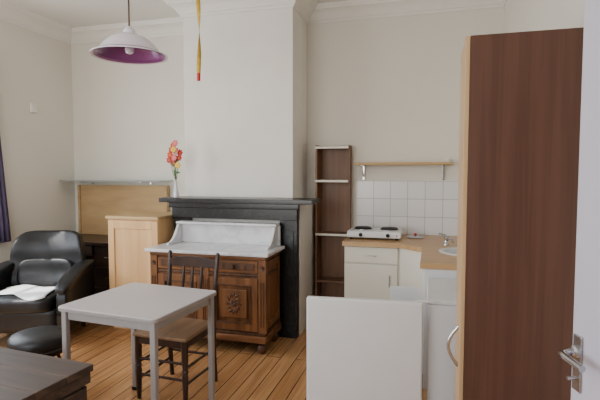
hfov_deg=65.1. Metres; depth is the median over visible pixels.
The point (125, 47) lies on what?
pendant lamp
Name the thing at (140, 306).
dining table
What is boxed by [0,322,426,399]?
floor
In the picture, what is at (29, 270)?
lumbar cushion
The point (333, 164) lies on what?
shelf unit
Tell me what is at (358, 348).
refrigerator
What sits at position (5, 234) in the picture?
curtain
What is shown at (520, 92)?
wardrobe
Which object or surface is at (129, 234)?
base cabinet
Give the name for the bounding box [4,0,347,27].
ceiling
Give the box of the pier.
[504,0,584,32]
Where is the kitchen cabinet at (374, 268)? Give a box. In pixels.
[342,235,456,388]
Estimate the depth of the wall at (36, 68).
5.21 m
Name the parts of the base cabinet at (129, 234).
door rail, door panel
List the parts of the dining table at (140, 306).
leg, leg, leg, leg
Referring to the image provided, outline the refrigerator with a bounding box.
[307,278,456,399]
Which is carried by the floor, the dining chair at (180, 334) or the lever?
the dining chair at (180, 334)
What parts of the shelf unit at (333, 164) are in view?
shelf, shelf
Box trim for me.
[0,0,506,44]
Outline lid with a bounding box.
[407,233,424,238]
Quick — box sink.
[439,247,456,255]
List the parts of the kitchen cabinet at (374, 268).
cupboard door, drawer, open cupboard door, panel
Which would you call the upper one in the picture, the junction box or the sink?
the junction box
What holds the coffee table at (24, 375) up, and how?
on the floor
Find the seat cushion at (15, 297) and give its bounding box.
[0,282,56,313]
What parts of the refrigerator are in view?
panel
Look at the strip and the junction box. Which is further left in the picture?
the junction box
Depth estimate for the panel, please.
5.61 m
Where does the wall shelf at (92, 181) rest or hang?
attached to the wall at (387, 89)
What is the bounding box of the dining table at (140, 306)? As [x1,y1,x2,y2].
[58,282,216,399]
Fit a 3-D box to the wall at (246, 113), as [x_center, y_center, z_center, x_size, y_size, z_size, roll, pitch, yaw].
[-0.520,-0.365,4.801,1.265,3.220,0.680,1,4,15]
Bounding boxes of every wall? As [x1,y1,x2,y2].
[0,20,75,262]
[71,7,503,235]
[183,7,314,335]
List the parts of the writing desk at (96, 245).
drawer, modesty panel, drawer, drawer, drawer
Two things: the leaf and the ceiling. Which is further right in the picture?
the leaf
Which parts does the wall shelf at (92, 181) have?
rail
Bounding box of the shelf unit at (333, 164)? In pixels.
[315,145,351,296]
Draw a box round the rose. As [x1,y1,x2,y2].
[568,345,581,358]
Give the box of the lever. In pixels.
[558,349,585,372]
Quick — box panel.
[77,185,168,234]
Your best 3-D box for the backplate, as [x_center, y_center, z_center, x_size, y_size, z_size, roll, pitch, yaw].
[0.734,0.432,1.245,0.006,0.150,0.037,0,3,-1]
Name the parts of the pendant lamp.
glass dish, glass dish, cord, bulb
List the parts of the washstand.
door frame, drawer panel, door frame, drawer, raised panel, door frame, door frame, cornice moulding, drawer rail, drawer panel, door frame, raised panel, drawer, door frame, moulding, door frame, frame, frame, frame, frame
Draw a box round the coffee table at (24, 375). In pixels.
[0,347,92,399]
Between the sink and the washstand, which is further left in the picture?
the washstand
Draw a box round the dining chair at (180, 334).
[132,250,219,399]
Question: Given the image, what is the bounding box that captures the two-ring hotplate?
[347,226,402,240]
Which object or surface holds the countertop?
on the kitchen cabinet at (374, 268)
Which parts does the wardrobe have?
door handle, door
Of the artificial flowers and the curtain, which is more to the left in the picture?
the curtain
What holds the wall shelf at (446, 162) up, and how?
attached to the wall at (387, 89)
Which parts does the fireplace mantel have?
bed mould, jamb panel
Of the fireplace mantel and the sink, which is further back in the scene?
the fireplace mantel
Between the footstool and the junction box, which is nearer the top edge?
the junction box
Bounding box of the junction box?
[29,103,37,112]
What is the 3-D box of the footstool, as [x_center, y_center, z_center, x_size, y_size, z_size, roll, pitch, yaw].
[-1.825,1.126,3.297,0.394,0.423,0.394,1,4,15]
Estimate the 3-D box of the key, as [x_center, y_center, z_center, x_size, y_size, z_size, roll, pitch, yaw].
[0.719,0.472,1.246,0.024,0.010,0.010,0,3,-1]
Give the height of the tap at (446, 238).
0.106 m
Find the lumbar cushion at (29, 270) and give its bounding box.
[17,258,72,284]
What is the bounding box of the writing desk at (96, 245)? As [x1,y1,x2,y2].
[81,234,109,293]
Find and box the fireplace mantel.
[159,196,320,338]
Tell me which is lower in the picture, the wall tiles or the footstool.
the footstool
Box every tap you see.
[439,233,453,244]
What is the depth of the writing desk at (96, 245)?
5.08 m
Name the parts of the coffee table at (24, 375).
lid frame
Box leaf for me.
[571,0,599,399]
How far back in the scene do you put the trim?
4.69 m
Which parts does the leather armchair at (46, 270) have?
arm panel, seat, arm panel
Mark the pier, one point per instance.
(519, 15)
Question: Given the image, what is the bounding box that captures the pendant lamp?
[89,0,167,64]
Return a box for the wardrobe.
[446,27,583,399]
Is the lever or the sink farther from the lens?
the sink
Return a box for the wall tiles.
[356,181,457,235]
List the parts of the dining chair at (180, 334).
leg, seat rail, seat, post, leg, crest rail, seat rail, post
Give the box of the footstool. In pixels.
[7,325,70,357]
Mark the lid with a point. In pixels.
(415, 236)
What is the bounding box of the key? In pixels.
[566,376,576,379]
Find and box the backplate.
[572,333,582,392]
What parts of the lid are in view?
lid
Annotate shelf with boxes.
[60,180,172,184]
[159,196,320,204]
[176,220,279,226]
[354,158,452,179]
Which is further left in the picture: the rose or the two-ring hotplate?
the two-ring hotplate
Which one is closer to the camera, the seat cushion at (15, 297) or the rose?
the rose
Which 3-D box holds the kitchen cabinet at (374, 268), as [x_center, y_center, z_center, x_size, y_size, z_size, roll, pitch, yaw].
[1.026,0.844,4.009,1.395,0.900,1.485,1,4,15]
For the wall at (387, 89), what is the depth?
4.85 m
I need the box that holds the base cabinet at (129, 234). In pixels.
[105,211,173,329]
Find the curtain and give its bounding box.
[0,138,10,242]
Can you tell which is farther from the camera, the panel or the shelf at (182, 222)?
the panel
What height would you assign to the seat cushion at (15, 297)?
0.170 m
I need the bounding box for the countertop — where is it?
[342,235,456,270]
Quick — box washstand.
[144,220,284,353]
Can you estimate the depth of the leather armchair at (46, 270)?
4.44 m
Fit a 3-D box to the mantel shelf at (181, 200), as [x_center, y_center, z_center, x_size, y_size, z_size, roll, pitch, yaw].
[-0.578,0.002,4.454,1.510,0.042,0.340,1,4,15]
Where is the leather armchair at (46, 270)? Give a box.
[0,230,95,332]
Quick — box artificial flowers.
[166,140,182,196]
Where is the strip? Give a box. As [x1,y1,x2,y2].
[196,0,200,80]

